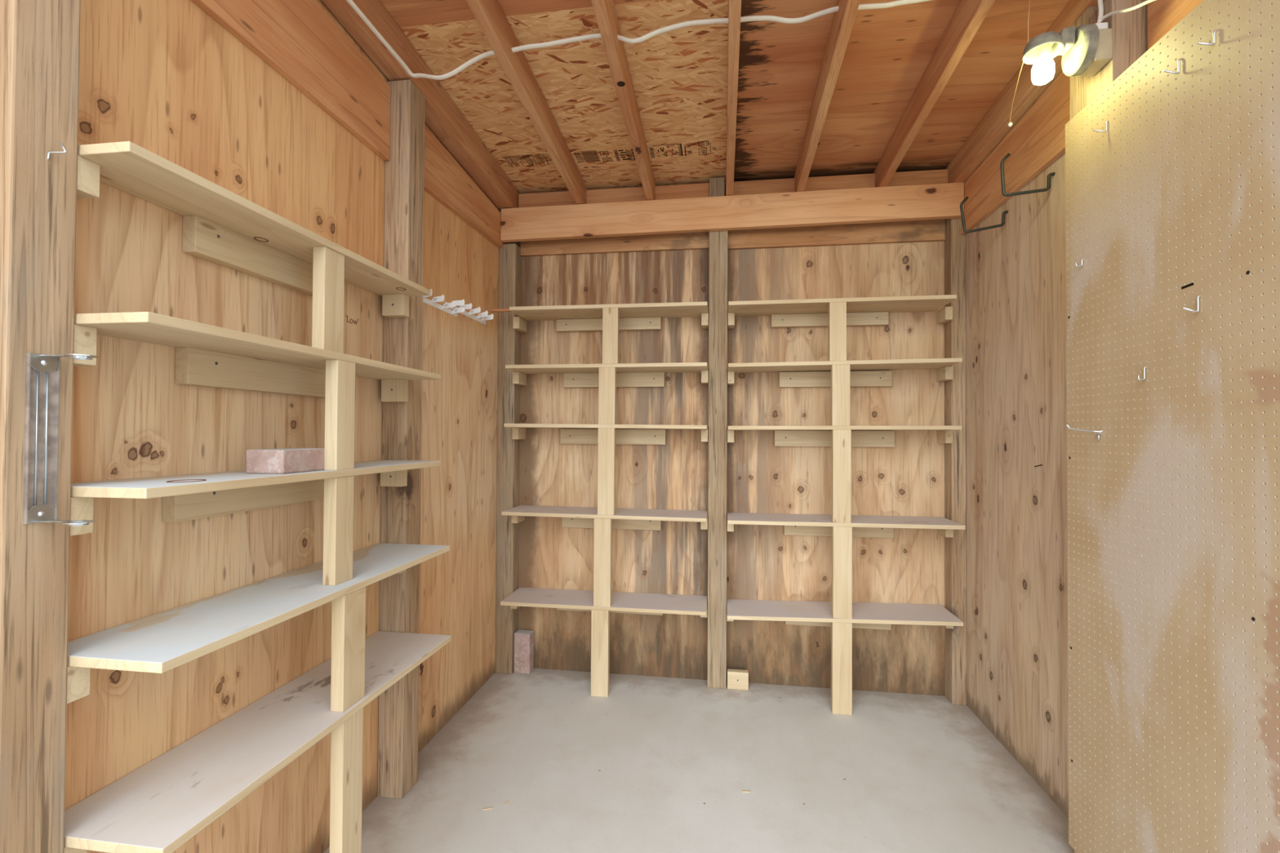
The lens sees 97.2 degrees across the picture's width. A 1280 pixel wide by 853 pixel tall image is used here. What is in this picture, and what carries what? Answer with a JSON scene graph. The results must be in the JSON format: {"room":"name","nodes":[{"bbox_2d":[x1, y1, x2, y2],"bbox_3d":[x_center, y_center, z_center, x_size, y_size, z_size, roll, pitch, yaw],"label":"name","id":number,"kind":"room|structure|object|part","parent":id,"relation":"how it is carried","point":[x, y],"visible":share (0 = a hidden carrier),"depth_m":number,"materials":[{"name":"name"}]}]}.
{"room":"storage shed","nodes":[
{"label":"storage shed","id":0,"kind":"room"},
{"bbox_2d":[64,0,505,852],"bbox_3d":[-1.030,-0.092,2.061,0.017,3.030,2.940,0,-1,8],"label":"wall","id":1,"kind":"structure","parent":0,"point":[164,77],"depth_m":1.53,"materials":[{"name":"brown wood"}]},
{"bbox_2d":[76,141,430,353],"bbox_3d":[-0.983,-0.369,1.626,0.200,0.324,1.116,0,-1,8],"label":"wall shelf","id":2,"kind":"object","parent":1,"relation":"attached to","point":[222,227],"visible":0.86,"depth_m":1.47,"materials":[{"name":"brown wood"}]},
{"bbox_2d":[70,460,440,585],"bbox_3d":[-0.962,0.281,1.614,0.250,0.321,1.116,0,-1,8],"label":"wall shelf","id":3,"kind":"object","parent":1,"relation":"attached to","point":[185,497],"visible":0.93,"depth_m":1.49,"materials":[{"name":"brown wood"}]},
{"bbox_2d":[245,448,324,473],"bbox_3d":[-0.938,0.090,1.521,0.102,0.060,0.200,0,-1,5],"label":"brick","id":4,"kind":"object","parent":3,"relation":"on","point":[284,460],"visible":0.8,"depth_m":1.43,"materials":[{"name":"brick"}]},
{"bbox_2d":[73,311,440,470],"bbox_3d":[-0.961,-0.042,1.618,0.247,0.329,1.116,0,-1,8],"label":"wall shelf","id":5,"kind":"object","parent":1,"relation":"attached to","point":[206,355],"visible":0.91,"depth_m":1.50,"materials":[{"name":"brown wood"}]},
{"bbox_2d":[66,542,449,711],"bbox_3d":[-0.944,0.611,1.606,0.290,0.338,1.116,0,-1,8],"label":"wall shelf","id":6,"kind":"object","parent":1,"relation":"attached to","point":[160,642],"visible":0.76,"depth_m":1.39,"materials":[{"name":"brown wood"}]},
{"bbox_2d":[191,0,391,160],"bbox_3d":[-1.073,-1.230,1.599,0.024,0.368,1.220,0,-1,8],"label":"wooden beam","id":7,"kind":"structure","parent":1,"relation":"attached to","point":[298,39],"depth_m":1.80,"materials":[{"name":"brown wood"}]},
{"bbox_2d":[422,288,465,316],"bbox_3d":[-0.901,-0.575,2.632,0.072,0.054,0.345,0,-1,8],"label":"hook rack","id":8,"kind":"object","parent":1,"relation":"attached to","point":[437,299],"visible":0.99,"depth_m":2.65,"materials":[{"name":"white plastic"}]},
{"bbox_2d":[424,125,502,247],"bbox_3d":[-0.894,-1.174,2.825,0.026,0.273,1.020,0,-1,8],"label":"trim","id":9,"kind":"structure","parent":1,"relation":"attached to","point":[445,180],"depth_m":2.75,"materials":[{"name":"brown wood"}]},
{"bbox_2d":[444,298,493,324],"bbox_3d":[-0.858,-0.597,2.915,0.076,0.054,0.465,0,-1,8],"label":"hook rack","id":10,"kind":"object","parent":1,"relation":"attached to","point":[484,315],"visible":0.65,"depth_m":2.93,"materials":[{"name":"white plastic"}]},
{"bbox_2d":[323,668,1073,852],"bbox_3d":[0.152,1.478,1.229,2.760,0.120,4.200,0,-1,8],"label":"floor","id":11,"kind":"structure","parent":0,"point":[655,764],"depth_m":2.30,"materials":[{"name":"concrete"}]},
{"bbox_2d":[0,0,98,852],"bbox_3d":[-1.076,-0.020,1.017,0.192,2.856,0.103,0,-1,8],"label":"support post","id":12,"kind":"object","parent":11,"relation":"on","point":[40,39],"depth_m":1.01,"materials":[{"name":"brown wood"}]},
{"bbox_3d":[-1.077,0.021,1.015,0.008,0.302,0.046,0,-1,8],"label":"plate","id":13,"kind":"part","parent":12,"relation":"part of","materials":[{"name":"silver metal"}]},
{"bbox_2d":[46,142,66,159],"bbox_3d":[-1.064,-0.500,1.026,0.036,0.035,0.005,0,-1,-3],"label":"wire hook","id":14,"kind":"object","parent":12,"relation":"attached to","point":[64,151],"visible":1,"depth_m":1.03,"materials":[{"name":"silver metal"}]},
{"bbox_3d":[-1.031,0.023,1.011,0.100,0.306,0.051,0,-1,8],"label":"clip bracket","id":15,"kind":"part","parent":12,"relation":"part of","materials":[{"name":"silver metal"}]},
{"bbox_2d":[63,631,451,852],"bbox_3d":[-0.942,1.099,1.599,0.299,0.637,1.116,0,-1,8],"label":"wall shelf","id":16,"kind":"object","parent":11,"relation":"on","point":[159,806],"visible":0.83,"depth_m":1.36,"materials":[{"name":"brown wood"}]},
{"bbox_2d":[377,79,425,799],"bbox_3d":[-0.944,0.037,2.238,0.103,2.777,0.116,0,-1,8],"label":"support post","id":17,"kind":"object","parent":11,"relation":"on","point":[404,180],"visible":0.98,"depth_m":2.19,"materials":[{"name":"brown wood"}]},
{"bbox_2d":[495,243,520,674],"bbox_3d":[-0.783,0.182,3.356,0.103,2.520,0.099,0,-1,8],"label":"support post","id":18,"kind":"object","parent":11,"relation":"on","point":[509,257],"visible":0.78,"depth_m":3.31,"materials":[{"name":"brown wood"}]},
{"bbox_2d":[513,629,533,674],"bbox_3d":[-0.683,1.326,3.323,0.098,0.232,0.070,0,-1,12],"label":"brick","id":19,"kind":"object","parent":11,"relation":"on","point":[523,639],"visible":1,"depth_m":3.29,"materials":[{"name":"brick"}]},
{"bbox_2d":[500,587,707,697],"bbox_3d":[-0.193,1.204,3.156,1.127,0.479,0.296,0,-1,8],"label":"wall shelf","id":20,"kind":"object","parent":11,"relation":"on","point":[660,604],"visible":0.99,"depth_m":3.06,"materials":[{"name":"brown wood"}]},
{"bbox_2d":[706,177,728,688],"bbox_3d":[0.439,0.027,3.181,0.104,2.840,0.099,0,-1,8],"label":"support post","id":21,"kind":"object","parent":11,"relation":"on","point":[718,240],"visible":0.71,"depth_m":3.13,"materials":[{"name":"brown wood"}]},
{"bbox_2d":[500,182,964,242],"bbox_3d":[0.438,-1.176,3.125,2.519,0.193,0.045,0,-1,8],"label":"header beam","id":22,"kind":"structure","parent":21,"relation":"attached to","point":[934,201],"depth_m":3.09,"materials":[{"name":"brown wood"}]},
{"bbox_2d":[320,0,519,211],"bbox_3d":[-0.952,-1.436,2.137,0.092,0.306,2.595,0,-1,8],"label":"rafter","id":23,"kind":"object","parent":22,"relation":"on","point":[443,117],"visible":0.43,"depth_m":2.38,"materials":[{"name":"brown wood"}]},
{"bbox_2d":[346,0,932,79],"bbox_3d":[0.203,-1.405,1.679,2.335,0.131,0.740,0,-1,8],"label":"power cable","id":24,"kind":"object","parent":23,"relation":"attached to","point":[899,2],"visible":0.9,"depth_m":2.04,"materials":[{"name":"white plastic"}]},
{"bbox_2d":[466,0,587,204],"bbox_3d":[-0.511,-1.435,2.073,0.041,0.306,2.595,0,-1,8],"label":"rafter","id":25,"kind":"object","parent":22,"relation":"on","point":[490,15],"visible":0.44,"depth_m":2.31,"materials":[{"name":"brown wood"}]},
{"bbox_2d":[591,0,656,199],"bbox_3d":[-0.109,-1.433,2.015,0.044,0.306,2.595,0,-1,8],"label":"rafter","id":26,"kind":"object","parent":22,"relation":"on","point":[605,11],"visible":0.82,"depth_m":2.28,"materials":[{"name":"brown wood"}]},
{"bbox_2d":[725,0,741,195],"bbox_3d":[0.327,-1.431,1.952,0.040,0.306,2.595,0,-1,8],"label":"rafter","id":27,"kind":"object","parent":22,"relation":"on","point":[734,6],"visible":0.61,"depth_m":2.21,"materials":[{"name":"brown wood"}]},
{"bbox_2d":[794,0,860,191],"bbox_3d":[0.701,-1.430,1.898,0.040,0.306,2.595,0,-1,8],"label":"rafter","id":28,"kind":"object","parent":22,"relation":"on","point":[843,20],"visible":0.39,"depth_m":2.23,"materials":[{"name":"brown wood"}]},
{"bbox_2d":[872,0,995,186],"bbox_3d":[1.120,-1.429,1.837,0.040,0.306,2.595,0,-1,8],"label":"rafter","id":29,"kind":"object","parent":22,"relation":"on","point":[969,15],"visible":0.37,"depth_m":2.24,"materials":[{"name":"brown wood"}]},
{"bbox_2d":[945,0,1105,183],"bbox_3d":[1.503,-1.427,1.781,0.070,0.306,2.595,0,-1,8],"label":"rafter","id":30,"kind":"object","parent":22,"relation":"on","point":[993,127],"visible":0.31,"depth_m":2.41,"materials":[{"name":"brown wood"}]},
{"bbox_2d":[727,668,748,690],"bbox_3d":[0.541,1.399,3.117,0.114,0.096,0.039,0,-1,8],"label":"wood block","id":31,"kind":"object","parent":11,"relation":"on","point":[737,679],"visible":1,"depth_m":3.10,"materials":[{"name":"brown wood"}]},
{"bbox_2d":[726,599,963,715],"bbox_3d":[1.045,1.202,2.977,1.160,0.492,0.296,0,-1,8],"label":"wall shelf","id":32,"kind":"object","parent":11,"relation":"on","point":[874,615],"visible":1,"depth_m":2.88,"materials":[{"name":"brown wood"}]},
{"bbox_2d":[944,217,966,705],"bbox_3d":[1.676,0.101,3.001,0.072,2.700,0.099,0,-1,8],"label":"support post","id":33,"kind":"object","parent":11,"relation":"on","point":[955,509],"visible":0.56,"depth_m":2.96,"materials":[{"name":"brown wood"}]},
{"bbox_2d":[1069,5,1097,852],"bbox_3d":[1.490,0.044,1.831,0.107,2.781,0.103,0,-1,8],"label":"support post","id":34,"kind":"object","parent":11,"relation":"on","point":[1079,86],"visible":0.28,"depth_m":1.85,"materials":[{"name":"beige wood"}]},
{"bbox_2d":[1065,0,1279,852],"bbox_3d":[1.353,0.174,1.305,0.009,2.413,1.194,0,-1,8],"label":"pegboard","id":35,"kind":"object","parent":34,"relation":"attached to","point":[1173,514],"visible":1,"depth_m":1.42,"materials":[{"name":"beige wood"}]},
{"bbox_2d":[1075,258,1084,266],"bbox_3d":[1.417,-0.526,1.813,0.033,0.025,0.005,0,-1,8],"label":"hook","id":36,"kind":"object","parent":35,"relation":"attached to","point":[1082,260],"visible":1,"depth_m":1.81,"materials":[{"name":"silver metal"}]},
{"bbox_2d":[1066,424,1102,440],"bbox_3d":[1.367,0.018,1.736,0.102,0.051,0.023,0,-1,8],"label":"hook","id":37,"kind":"object","parent":35,"relation":"attached to","point":[1098,433],"visible":1,"depth_m":1.73,"materials":[{"name":"silver metal"}]},
{"bbox_2d":[1093,120,1108,132],"bbox_3d":[1.395,-0.904,1.701,0.048,0.036,0.005,0,-1,8],"label":"hook","id":38,"kind":"object","parent":35,"relation":"attached to","point":[1106,122],"visible":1,"depth_m":1.70,"materials":[{"name":"silver metal"}]},
{"bbox_2d":[1137,366,1146,380],"bbox_3d":[1.378,-0.145,1.544,0.030,0.039,0.005,0,-1,8],"label":"hook","id":39,"kind":"object","parent":35,"relation":"attached to","point":[1144,367],"visible":1,"depth_m":1.54,"materials":[{"name":"silver metal"}]},
{"bbox_2d":[1163,57,1181,74],"bbox_3d":[1.356,-0.914,1.432,0.048,0.040,0.005,0,-1,8],"label":"hook","id":40,"kind":"object","parent":35,"relation":"attached to","point":[1179,60],"visible":1,"depth_m":1.43,"materials":[{"name":"silver metal"}]},
{"bbox_2d":[1182,294,1200,312],"bbox_3d":[1.345,-0.298,1.372,0.047,0.043,0.005,0,-1,8],"label":"hook","id":41,"kind":"object","parent":35,"relation":"attached to","point":[1197,296],"visible":1,"depth_m":1.37,"materials":[{"name":"silver metal"}]},
{"bbox_2d":[1196,29,1217,45],"bbox_3d":[1.341,-0.915,1.329,0.048,0.038,0.005,0,-1,8],"label":"hook","id":42,"kind":"object","parent":35,"relation":"attached to","point":[1215,30],"visible":1,"depth_m":1.33,"materials":[{"name":"silver metal"}]},
{"bbox_2d":[379,0,1069,194],"bbox_3d":[0.275,-1.506,2.004,2.674,0.188,2.720,0,-1,8],"label":"ceiling","id":43,"kind":"structure","parent":0,"point":[679,76],"depth_m":2.40,"materials":[{"name":"brown wood"}]},
{"bbox_2d":[505,183,945,696],"bbox_3d":[0.448,0.024,3.239,2.606,2.847,0.016,0,-1,8],"label":"wall","id":44,"kind":"structure","parent":0,"point":[907,478],"depth_m":3.21,"materials":[{"name":"brown wood"}]},
{"bbox_2d":[490,302,708,364],"bbox_3d":[-0.224,-0.496,3.186,1.209,0.321,0.296,0,-1,8],"label":"wall shelf","id":45,"kind":"object","parent":44,"relation":"attached to","point":[609,319],"visible":0.95,"depth_m":3.14,"materials":[{"name":"brown wood"}]},
{"bbox_2d":[502,505,707,607],"bbox_3d":[-0.190,0.718,3.163,1.127,0.492,0.296,0,-1,8],"label":"wall shelf","id":46,"kind":"object","parent":44,"relation":"attached to","point":[571,517],"visible":0.94,"depth_m":3.05,"materials":[{"name":"brown wood"}]},
{"bbox_2d":[503,423,708,515],"bbox_3d":[-0.188,0.232,3.170,1.127,0.489,0.296,0,-1,8],"label":"wall shelf","id":47,"kind":"object","parent":44,"relation":"attached to","point":[606,436],"visible":1,"depth_m":3.04,"materials":[{"name":"brown wood"}]},
{"bbox_2d":[505,362,708,424],"bbox_3d":[-0.185,-0.173,3.175,1.127,0.326,0.296,0,-1,8],"label":"wall shelf","id":48,"kind":"object","parent":44,"relation":"attached to","point":[606,377],"visible":0.98,"depth_m":3.12,"materials":[{"name":"brown wood"}]},
{"bbox_2d":[518,182,709,207],"bbox_3d":[-0.163,-1.299,3.295,1.128,0.168,0.036,0,-1,8],"label":"trim","id":49,"kind":"structure","parent":44,"relation":"attached to","point":[692,190],"depth_m":3.27,"materials":[{"name":"brown wood"}]},
{"bbox_2d":[520,231,709,256],"bbox_3d":[-0.160,-1.141,3.324,1.128,0.228,0.024,0,-1,8],"label":"trim","id":50,"kind":"structure","parent":44,"relation":"attached to","point":[699,240],"depth_m":3.31,"materials":[{"name":"brown wood"}]},
{"bbox_2d":[728,218,945,249],"bbox_3d":[1.078,-1.131,3.145,1.161,0.238,0.024,0,-1,8],"label":"wooden beam","id":51,"kind":"structure","parent":44,"relation":"attached to","point":[928,230],"depth_m":3.13,"materials":[{"name":"brown wood"}]},
{"bbox_2d":[733,168,947,195],"bbox_3d":[1.074,-1.295,3.115,1.161,0.168,0.036,0,-1,8],"label":"trim","id":52,"kind":"structure","parent":44,"relation":"attached to","point":[932,176],"depth_m":3.10,"materials":[{"name":"brown wood"}]},
{"bbox_2d":[727,294,956,360],"bbox_3d":[1.055,-0.491,3.000,1.160,0.319,0.296,0,-1,8],"label":"wall shelf","id":53,"kind":"object","parent":44,"relation":"attached to","point":[836,313],"visible":0.94,"depth_m":2.96,"materials":[{"name":"brown wood"}]},
{"bbox_2d":[727,425,961,523],"bbox_3d":[1.051,0.242,2.990,1.160,0.492,0.296,0,-1,8],"label":"wall shelf","id":54,"kind":"object","parent":44,"relation":"attached to","point":[841,438],"visible":1,"depth_m":2.87,"materials":[{"name":"brown wood"}]},
{"bbox_2d":[727,358,962,426],"bbox_3d":[1.053,-0.170,2.996,1.160,0.336,0.296,0,-1,8],"label":"wall shelf","id":55,"kind":"object","parent":44,"relation":"attached to","point":[836,375],"visible":1,"depth_m":2.95,"materials":[{"name":"brown wood"}]},
{"bbox_2d":[727,512,965,618],"bbox_3d":[1.048,0.727,2.983,1.160,0.484,0.296,0,-1,8],"label":"wall shelf","id":56,"kind":"object","parent":44,"relation":"attached to","point":[842,534],"visible":0.98,"depth_m":2.87,"materials":[{"name":"brown wood"}]},
{"bbox_2d":[965,152,1068,817],"bbox_3d":[1.532,-0.083,1.689,0.016,3.030,2.940,0,-1,8],"label":"wall","id":57,"kind":"structure","parent":0,"point":[1016,421],"depth_m":2.42,"materials":[{"name":"brown wood"}]},
{"bbox_2d":[960,196,1008,233],"bbox_3d":[1.552,-0.958,2.545,0.200,0.166,0.012,0,-1,8],"label":"hook","id":58,"kind":"object","parent":57,"relation":"attached to","point":[966,198],"visible":1,"depth_m":2.55,"materials":[{"name":"black metal"}]},
{"bbox_2d":[961,71,1070,234],"bbox_3d":[1.623,-1.166,2.429,0.024,0.302,1.078,0,-1,8],"label":"wooden beam","id":59,"kind":"structure","parent":57,"relation":"attached to","point":[1037,140],"depth_m":2.35,"materials":[{"name":"brown wood"}]},
{"bbox_2d":[1000,153,1055,196],"bbox_3d":[1.504,-0.981,2.190,0.193,0.168,0.012,0,-1,8],"label":"hook","id":60,"kind":"object","parent":57,"relation":"attached to","point":[1002,163],"visible":1,"depth_m":2.19,"materials":[{"name":"black metal"}]},
{"bbox_2d":[1008,0,1147,126],"bbox_3d":[1.388,-1.178,1.891,0.332,0.305,0.440,0,-1,8],"label":"wall lamp","id":61,"kind":"object","parent":57,"relation":"attached to","point":[1102,51],"visible":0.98,"depth_m":1.70,"materials":[{"name":"beige plastic"}]},
{"bbox_2d":[1022,31,1063,64],"bbox_3d":[1.254,-1.187,1.756,0.106,0.052,0.106,0,-1,8],"label":"hood","id":62,"kind":"object","parent":61,"relation":"attached to","point":[1051,42],"depth_m":1.74,"materials":[{"name":"grey metal"}]},
{"bbox_3d":[1.254,-1.101,1.755,0.060,0.066,0.060,0,-1,8],"label":"bulb","id":63,"kind":"part","parent":61,"relation":"part of","materials":[{"name":"white glass"}]},
{"bbox_2d":[1037,46,1052,61],"bbox_3d":[1.259,-1.153,1.755,0.038,0.038,0.038,0,-1,8],"label":"bulb","id":64,"kind":"object","parent":61,"relation":"attached to","point":[1045,54],"depth_m":1.74,"materials":[{"name":"white glass"}]},
{"bbox_3d":[1.311,-1.193,1.748,0.046,0.058,0.056,0,-1,8],"label":"arm","id":65,"kind":"part","parent":61,"relation":"part of","materials":[{"name":"grey metal"}]},
{"bbox_3d":[1.354,-1.160,1.741,0.036,0.134,0.134,0,-1,8],"label":"plate","id":66,"kind":"part","parent":61,"relation":"part of","materials":[{"name":"grey metal"}]},
{"bbox_2d":[1097,0,1103,22],"bbox_3d":[1.421,-1.304,1.742,0.018,0.170,0.058,0,-1,42],"label":"power cable","id":67,"kind":"object","parent":61,"relation":"attached to","point":[1100,6],"visible":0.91,"depth_m":1.73,"materials":[{"name":"white plastic"}]},
{"bbox_2d":[1097,0,1155,22],"bbox_3d":[1.394,-1.173,1.580,0.029,0.143,0.297,0,-1,4],"label":"power cable","id":68,"kind":"object","parent":61,"relation":"hanging from","point":[1147,2],"visible":0.94,"depth_m":1.62,"materials":[{"name":"white plastic"}]},
{"bbox_2d":[1147,0,1203,49],"bbox_3d":[1.438,-1.227,1.149,0.024,0.378,1.050,0,-1,8],"label":"trim","id":69,"kind":"structure","parent":57,"relation":"attached to","point":[1163,15],"depth_m":1.60,"materials":[{"name":"brown wood"}]}
]}

